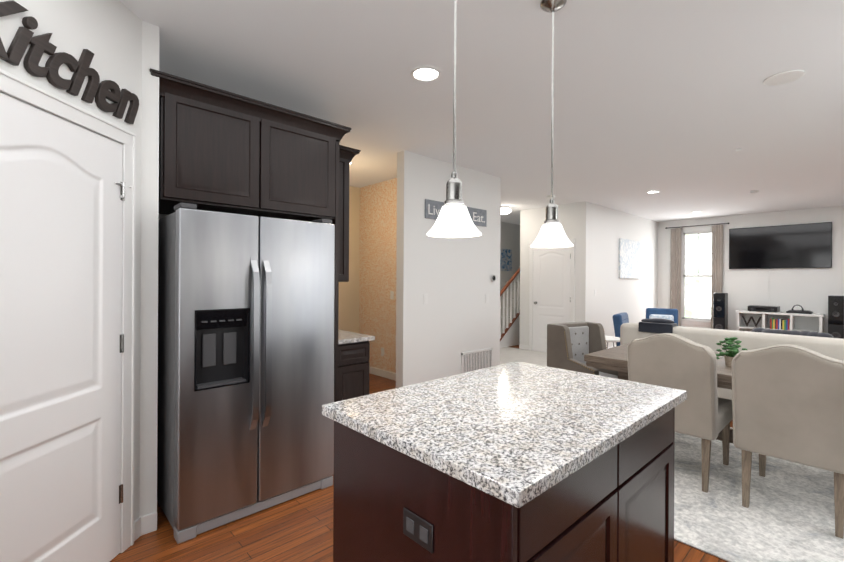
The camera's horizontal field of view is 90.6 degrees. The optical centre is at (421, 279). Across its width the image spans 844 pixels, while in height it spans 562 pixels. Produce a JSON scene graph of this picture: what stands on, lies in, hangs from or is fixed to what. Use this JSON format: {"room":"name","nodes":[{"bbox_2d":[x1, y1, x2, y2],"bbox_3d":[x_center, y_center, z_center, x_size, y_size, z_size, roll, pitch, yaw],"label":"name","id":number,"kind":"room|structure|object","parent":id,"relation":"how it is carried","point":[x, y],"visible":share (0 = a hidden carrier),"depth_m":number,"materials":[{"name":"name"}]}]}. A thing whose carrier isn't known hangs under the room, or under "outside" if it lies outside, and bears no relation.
{"room":"dining room and kitchen","nodes":[
{"label":"dining room and kitchen","id":0,"kind":"room"},
{"bbox_2d":[0,0,141,520],"bbox_3d":[-1.572,-0.006,1.693,0.115,2.740,1.060,0,0,2],"label":"wall","id":1,"kind":"structure","parent":0,"point":[108,33],"depth_m":1.96,"materials":[{"name":"white paint"}]},
{"bbox_2d":[0,93,130,561],"bbox_3d":[-1.497,0.345,1.711,0.034,2.022,0.800,0,0,2],"label":"pantry door","id":2,"kind":"structure","parent":1,"relation":"in","point":[62,191],"depth_m":1.73,"materials":[{"name":"white wood"}]},
{"bbox_2d":[0,69,135,552],"bbox_3d":[-1.502,0.309,1.691,0.027,2.110,0.916,0,0,2],"label":"door frame","id":3,"kind":"structure","parent":1,"relation":"attached to","point":[16,87],"depth_m":2.09,"materials":[{"name":"white wood"}]},
{"bbox_2d":[0,0,138,123],"bbox_3d":[-1.497,-0.905,1.758,0.022,0.232,0.836,0,0,2],"label":"kitchen sign","id":4,"kind":"object","parent":1,"relation":"attached to","point":[40,45],"visible":0.98,"depth_m":1.72,"materials":[{"name":"brown wood"}]},
{"bbox_2d":[139,21,159,516],"bbox_3d":[-1.704,-0.008,2.500,0.080,2.740,0.690,0,0,-43],"label":"wall","id":5,"kind":"structure","parent":0,"point":[149,275],"depth_m":2.25,"materials":[{"name":"white paint"}]},
{"bbox_2d":[134,512,156,540],"bbox_3d":[-1.473,1.314,2.217,0.121,0.100,0.051,0,0,-43],"label":"baseboard","id":6,"kind":"structure","parent":5,"relation":"attached to","point":[148,523],"depth_m":2.23,"materials":[{"name":"white wood"}]},
{"bbox_2d":[158,150,500,387],"bbox_3d":[-1.132,-0.005,3.610,5.880,2.740,0.150,0,0,-43],"label":"wall","id":7,"kind":"structure","parent":0,"point":[447,325],"depth_m":4.80,"materials":[{"name":"white paint"}]},
{"bbox_2d":[159,80,261,215],"bbox_3d":[-1.467,-0.764,2.743,0.550,0.629,0.648,0,0,-43],"label":"upper cabinet","id":8,"kind":"object","parent":7,"relation":"attached to","point":[220,150],"depth_m":2.49,"materials":[{"name":"brown wood"}]},
{"bbox_2d":[258,112,341,223],"bbox_3d":[-1.050,-0.762,3.133,0.593,0.629,0.648,0,0,-43],"label":"upper cabinet","id":9,"kind":"object","parent":7,"relation":"attached to","point":[302,162],"depth_m":2.89,"materials":[{"name":"brown wood"}]},
{"bbox_2d":[335,152,353,283],"bbox_3d":[-0.833,-0.513,3.560,0.304,1.070,0.323,0,0,-43],"label":"upper cabinet","id":10,"kind":"object","parent":7,"relation":"attached to","point":[342,228],"depth_m":3.51,"materials":[{"name":"brown wood"}]},
{"bbox_2d":[425,199,443,219],"bbox_3d":[0.136,-0.782,4.714,0.286,0.211,0.019,0,0,-43],"label":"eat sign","id":11,"kind":"object","parent":7,"relation":"attached to","point":[433,210],"depth_m":4.69,"materials":[{"name":"paint"}]},
{"bbox_2d":[461,348,492,373],"bbox_3d":[0.698,1.034,5.256,0.610,0.280,0.011,0,0,-43],"label":"air vent","id":12,"kind":"object","parent":7,"relation":"in","point":[476,360],"visible":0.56,"depth_m":5.24,"materials":[{"name":"white plastic"}]},
{"bbox_2d":[467,207,486,226],"bbox_3d":[0.684,-0.779,5.226,0.373,0.210,0.019,0,0,-43],"label":"eat sign","id":13,"kind":"object","parent":7,"relation":"attached to","point":[478,216],"depth_m":5.24,"materials":[{"name":"grey paint"}]},
{"bbox_2d":[338,186,359,332],"bbox_3d":[-1.514,-0.009,5.805,1.680,2.740,0.100,0,0,-43],"label":"wall","id":14,"kind":"structure","parent":0,"point":[348,317],"depth_m":6.19,"materials":[{"name":"beige paint"}]},
{"bbox_2d":[359,178,396,372],"bbox_3d":[-0.309,-0.002,5.673,0.100,2.740,1.740,0,0,-43],"label":"wall","id":15,"kind":"structure","parent":0,"point":[378,249],"depth_m":5.92,"materials":[{"name":"beige paint"}]},
{"bbox_2d":[369,366,395,380],"bbox_3d":[-0.358,1.318,5.635,0.014,0.100,1.740,0,0,-43],"label":"baseboard","id":16,"kind":"structure","parent":15,"relation":"attached to","point":[383,373],"depth_m":5.83,"materials":[{"name":"white wood"}]},
{"bbox_2d":[390,291,393,298],"bbox_3d":[-0.412,0.217,5.701,0.008,0.114,0.070,0,0,-43],"label":"light switch","id":17,"kind":"object","parent":15,"relation":"attached to","point":[391,294],"visible":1,"depth_m":5.69,"materials":[{"name":"white plastic"}]},
{"bbox_2d":[110,345,732,561],"bbox_3d":[1.910,1.407,4.902,12.100,0.050,7.550,0,0,-43],"label":"floor","id":18,"kind":"structure","parent":0,"point":[298,529],"depth_m":2.19,"materials":[{"name":"brown wood"}]},
{"bbox_2d":[157,202,334,543],"bbox_3d":[-1.193,0.482,2.753,0.920,1.765,0.922,0,0,-43],"label":"refrigerator","id":19,"kind":"object","parent":18,"relation":"on","point":[246,313],"visible":1,"depth_m":2.38,"materials":[{"name":"silver metal"}]},
{"bbox_2d":[338,341,369,400],"bbox_3d":[-0.740,0.927,3.461,0.317,0.880,0.608,0,0,-43],"label":"base cabinet","id":20,"kind":"object","parent":18,"relation":"on","point":[353,370],"visible":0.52,"depth_m":3.24,"materials":[{"name":"brown wood"}]},
{"bbox_2d":[338,330,374,344],"bbox_3d":[-0.717,0.419,3.461,0.344,0.134,0.633,0,0,-43],"label":"countertop","id":21,"kind":"structure","parent":20,"relation":"on","point":[345,337],"depth_m":3.30,"materials":[{"name":"stone"}]},
{"bbox_2d":[333,407,674,561],"bbox_3d":[0.361,0.932,1.604,1.148,0.885,0.762,0,0,-43],"label":"base cabinet","id":22,"kind":"object","parent":18,"relation":"on","point":[615,503],"visible":0.52,"depth_m":1.25,"materials":[{"name":"brown wood"}]},
{"bbox_2d":[403,508,432,552],"bbox_3d":[-0.013,0.696,1.160,0.007,0.076,0.122,0,0,-43],"label":"outlet","id":23,"kind":"object","parent":22,"relation":"attached to","point":[418,529],"visible":1,"depth_m":1.15,"materials":[{"name":"black plastic"}]},
{"bbox_2d":[322,361,686,507],"bbox_3d":[0.365,0.471,1.603,1.210,0.037,0.830,0,0,-43],"label":"countertop","id":24,"kind":"structure","parent":22,"relation":"on","point":[517,434],"depth_m":1.35,"materials":[{"name":"stone"}]},
{"bbox_2d":[605,336,619,347],"bbox_3d":[2.594,1.107,5.929,0.470,0.554,0.470,0,0,-43],"label":"side table","id":25,"kind":"object","parent":18,"relation":"on","point":[611,339],"visible":0.25,"depth_m":5.78,"materials":[{"name":"white paint"}]},
{"bbox_2d":[612,312,628,345],"bbox_3d":[3.468,0.970,6.593,0.759,0.839,0.540,0,0,37],"label":"accent chair","id":26,"kind":"object","parent":18,"relation":"on","point":[619,319],"visible":0.29,"depth_m":6.57,"materials":[{"name":"blue fabric"}]},
{"bbox_2d":[646,308,677,325],"bbox_3d":[4.443,0.975,7.756,0.540,0.839,0.759,0,0,32],"label":"accent chair","id":27,"kind":"object","parent":18,"relation":"on","point":[665,313],"visible":0.38,"depth_m":7.89,"materials":[{"name":"blue fabric"}]},
{"bbox_2d":[713,293,727,329],"bbox_3d":[6.173,0.844,8.630,0.305,1.120,0.260,0,0,-43],"label":"tower speaker","id":28,"kind":"object","parent":18,"relation":"on","point":[720,310],"visible":0.54,"depth_m":8.54},
{"bbox_2d":[620,322,843,399],"bbox_3d":[3.591,0.954,4.197,1.030,0.875,2.730,0,0,-43],"label":"sofa","id":29,"kind":"object","parent":18,"relation":"on","point":[825,346],"visible":0.06,"depth_m":4.02,"materials":[{"name":"beige fabric"}]},
{"bbox_2d":[638,318,676,333],"bbox_3d":[2.601,0.507,4.606,0.182,0.156,0.342,0,0,-43],"label":"throw blanket","id":30,"kind":"object","parent":29,"relation":"on","point":[657,325],"visible":1,"depth_m":4.54,"materials":[{"name":"black fabric"}]},
{"bbox_2d":[674,427,843,561],"bbox_3d":[2.215,1.379,2.928,2.270,0.012,3.450,0,0,-43],"label":"dining rug","id":31,"kind":"object","parent":18,"relation":"on","point":[788,515],"visible":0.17,"depth_m":2.48,"materials":[{"name":"grey carpet"}]},
{"bbox_2d":[547,322,617,378],"bbox_3d":[1.619,0.907,4.034,0.554,0.922,0.605,0,0,-28],"label":"chair","id":32,"kind":"object","parent":31,"relation":"on","point":[570,345],"visible":0.48,"depth_m":4.13,"materials":[{"name":"brown fabric"}]},
{"bbox_2d":[584,343,732,442],"bbox_3d":[2.421,0.999,2.981,0.980,0.748,2.150,0,0,-43],"label":"dining table","id":33,"kind":"object","parent":31,"relation":"on","point":[614,358],"visible":0.17,"depth_m":3.29,"materials":[{"name":"brown wood"}]},
{"bbox_2d":[716,337,747,366],"bbox_3d":[2.237,0.518,3.003,0.206,0.212,0.210,0,0,-43],"label":"potted plant","id":34,"kind":"object","parent":33,"relation":"on","point":[730,353],"visible":0.81,"depth_m":2.99,"materials":[{"name":"green plant"}]},
{"bbox_2d":[627,333,732,492],"bbox_3d":[1.874,0.867,3.010,0.730,1.007,0.524,0,0,-43],"label":"dining chair","id":35,"kind":"object","parent":31,"relation":"on","point":[704,412],"visible":0.83,"depth_m":2.73,"materials":[{"name":"beige fabric"}]},
{"bbox_2d":[731,344,843,538],"bbox_3d":[2.272,0.870,2.540,0.730,1.007,0.524,0,0,-43],"label":"dining chair","id":36,"kind":"object","parent":31,"relation":"on","point":[787,402],"visible":1,"depth_m":2.32,"materials":[{"name":"beige fabric"}]},
{"bbox_2d":[735,310,824,332],"bbox_3d":[6.813,1.018,7.977,0.400,0.780,1.270,0,0,-43],"label":"tv console","id":37,"kind":"object","parent":18,"relation":"on","point":[813,322],"visible":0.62,"depth_m":7.93,"materials":[{"name":"white paint"}]},
{"bbox_2d":[742,316,760,326],"bbox_3d":[6.485,0.832,8.212,0.024,0.206,0.312,0,0,-43],"label":"letter","id":38,"kind":"object","parent":37,"relation":"in","point":[753,320],"visible":1,"depth_m":8.20,"materials":[{"name":"brown wood"}]},
{"bbox_2d":[748,305,779,311],"bbox_3d":[6.665,0.574,8.141,0.355,0.104,0.450,0,0,-43],"label":"receiver","id":39,"kind":"object","parent":37,"relation":"on","point":[764,308],"visible":1,"depth_m":8.02,"materials":[{"name":"black plastic"}]},
{"bbox_2d":[770,318,789,329],"bbox_3d":[6.781,0.839,7.902,0.150,0.206,0.273,0,0,-43],"label":"books","id":40,"kind":"object","parent":37,"relation":"in","point":[781,323],"visible":0.98,"depth_m":7.85,"materials":[{"name":"multicoloured paper"}]},
{"bbox_2d":[786,305,812,313],"bbox_3d":[7.021,0.550,7.757,0.300,0.158,0.350,0,0,-43],"label":"game console","id":41,"kind":"object","parent":37,"relation":"on","point":[802,311],"visible":1,"depth_m":7.70,"materials":[{"name":"black plastic"}]},
{"bbox_2d":[828,295,843,338],"bbox_3d":[7.334,0.851,7.388,0.305,1.120,0.260,0,0,-43],"label":"tower speaker","id":42,"kind":"object","parent":18,"relation":"on","point":[835,316],"visible":0.67,"depth_m":7.29},
{"bbox_3d":[5.950,1.174,6.658,1.000,0.460,1.200,0,0,-43],"label":"ottoman","id":43,"kind":"object","parent":18,"relation":"on","visible":0},
{"bbox_2d":[752,328,833,337],"bbox_3d":[5.836,0.868,6.614,0.374,0.134,0.986,0,0,-43],"label":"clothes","id":44,"kind":"object","parent":43,"relation":"on","point":[794,332],"visible":0.58,"depth_m":6.54,"materials":[{"name":"fabric"}]},
{"bbox_2d":[119,0,843,224],"bbox_3d":[1.926,-1.383,4.900,12.100,0.050,7.550,0,0,-43],"label":"ceiling","id":45,"kind":"structure","parent":0,"point":[676,103],"depth_m":2.95,"materials":[{"name":"white paint"}]},
{"bbox_2d":[410,66,440,81],"bbox_3d":[0.026,-1.363,2.774,0.206,0.010,0.206,0,0,-43],"label":"recessed light","id":46,"kind":"object","parent":45,"relation":"in","point":[426,73],"visible":1,"depth_m":2.77,"materials":[{"name":"white plastic"}]},
{"bbox_2d":[427,0,481,237],"bbox_3d":[0.123,-0.765,1.554,0.205,1.200,0.205,0,0,-43],"label":"pendant light","id":47,"kind":"object","parent":45,"relation":"hanging from","point":[453,220],"visible":1,"depth_m":1.53,"materials":[{"name":"white glass"}]},
{"bbox_2d":[501,206,511,214],"bbox_3d":[1.548,-1.292,7.866,0.280,0.139,0.280,0,0,-43],"label":"light","id":48,"kind":"object","parent":45,"relation":"attached to","point":[506,210],"visible":0.79,"depth_m":7.77,"materials":[{"name":"white glass"}]},
{"bbox_2d":[530,0,573,247],"bbox_3d":[0.642,-0.763,2.053,0.205,1.200,0.205,0,0,-43],"label":"pendant light","id":49,"kind":"object","parent":45,"relation":"hanging from","point":[552,234],"visible":0.98,"depth_m":2.03,"materials":[{"name":"white glass"}]},
{"bbox_2d":[763,70,804,85],"bbox_3d":[2.425,-1.348,2.799,0.210,0.012,0.210,0,0,-43],"label":"disc","id":50,"kind":"object","parent":45,"relation":"attached to","point":[784,77],"visible":0.96,"depth_m":2.78,"materials":[{"name":"white plastic"}]},
{"bbox_2d":[500,222,519,288],"bbox_3d":[1.201,0.004,9.329,7.100,2.740,0.100,0,0,-43],"label":"wall","id":51,"kind":"structure","parent":0,"point":[510,236],"depth_m":10.17,"materials":[{"name":"white paint"}]},
{"bbox_2d":[500,249,511,270],"bbox_3d":[1.968,-0.462,9.954,0.570,0.520,0.029,0,0,-43],"label":"framed picture","id":52,"kind":"object","parent":51,"relation":"attached to","point":[505,259],"visible":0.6,"depth_m":9.96},
{"bbox_2d":[500,347,546,365],"bbox_3d":[1.060,1.369,7.371,2.470,0.012,2.580,0,0,-43],"label":"floor","id":53,"kind":"structure","parent":0,"point":[509,354],"depth_m":7.39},
{"bbox_2d":[500,267,519,347],"bbox_3d":[1.827,0.172,9.160,1.945,2.387,0.996,0,0,-43],"label":"carpeted stairs","id":54,"kind":"structure","parent":53,"relation":"on","point":[510,313],"depth_m":8.63,"materials":[{"name":"wood"}]},
{"bbox_2d":[520,202,657,346],"bbox_3d":[3.726,0.019,9.007,3.650,2.740,1.340,0,0,-43],"label":"wall block","id":55,"kind":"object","parent":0,"point":[596,232],"visible":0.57,"depth_m":8.02,"materials":[{"name":"white paint"}]},
{"bbox_2d":[519,344,528,349],"bbox_3d":[2.000,1.330,8.164,0.014,0.100,0.225,0,0,-43],"label":"baseboard","id":56,"kind":"structure","parent":55,"relation":"attached to","point":[522,346],"depth_m":8.17,"materials":[{"name":"white wood"}]},
{"bbox_2d":[533,247,570,352],"bbox_3d":[2.378,0.363,7.722,0.068,2.022,0.769,0,0,-43],"label":"closet door","id":57,"kind":"structure","parent":55,"relation":"attached to","point":[551,282],"depth_m":7.77,"materials":[{"name":"white wood"}]},
{"bbox_2d":[529,238,574,350],"bbox_3d":[2.391,0.327,7.740,0.027,2.110,0.916,0,0,-43],"label":"door frame","id":58,"kind":"structure","parent":55,"relation":"attached to","point":[572,298],"depth_m":8.02,"materials":[{"name":"white wood"}]},
{"bbox_2d":[619,238,639,278],"bbox_3d":[4.264,-0.412,8.566,1.030,0.790,0.034,0,0,-43],"label":"framed picture","id":59,"kind":"object","parent":55,"relation":"attached to","point":[629,258],"visible":1,"depth_m":8.51},
{"bbox_2d":[658,206,843,332],"bbox_3d":[6.343,0.034,8.969,0.120,2.740,7.450,0,0,-43],"label":"wall","id":60,"kind":"structure","parent":0,"point":[811,289],"depth_m":8.28,"materials":[{"name":"white paint"}]},
{"bbox_2d":[681,231,711,325],"bbox_3d":[6.082,-0.022,9.197,0.110,2.050,0.680,0,0,-43],"label":"window","id":61,"kind":"structure","parent":60,"relation":"in","point":[697,277],"depth_m":9.22,"materials":[{"name":"white glass"}]},
{"bbox_2d":[665,222,728,228],"bbox_3d":[6.023,-1.173,9.169,0.079,0.040,1.210,0,0,-43],"label":"curtain rod","id":62,"kind":"object","parent":60,"relation":"attached to","point":[698,225],"visible":1,"depth_m":9.10,"materials":[{"name":"grey metal"}]},
{"bbox_2d":[670,228,680,325],"bbox_3d":[5.734,0.113,9.444,0.044,2.535,0.225,0,0,-43],"label":"curtain","id":63,"kind":"object","parent":62,"relation":"hanging from","point":[675,282],"visible":0.67,"depth_m":9.43,"materials":[{"name":"grey fabric"}]},
{"bbox_2d":[711,225,722,328],"bbox_3d":[6.268,0.116,8.872,0.044,2.535,0.210,0,0,-43],"label":"curtain","id":64,"kind":"object","parent":62,"relation":"hanging from","point":[717,261],"visible":0.65,"depth_m":8.88,"materials":[{"name":"grey fabric"}]},
{"bbox_2d":[729,222,831,302],"bbox_3d":[6.962,-0.221,8.184,0.046,1.660,1.540,0,0,-43],"label":"tv","id":65,"kind":"object","parent":60,"relation":"attached to","point":[808,245],"visible":0.94,"depth_m":8.12,"materials":[{"name":"black plastic"}]}
]}

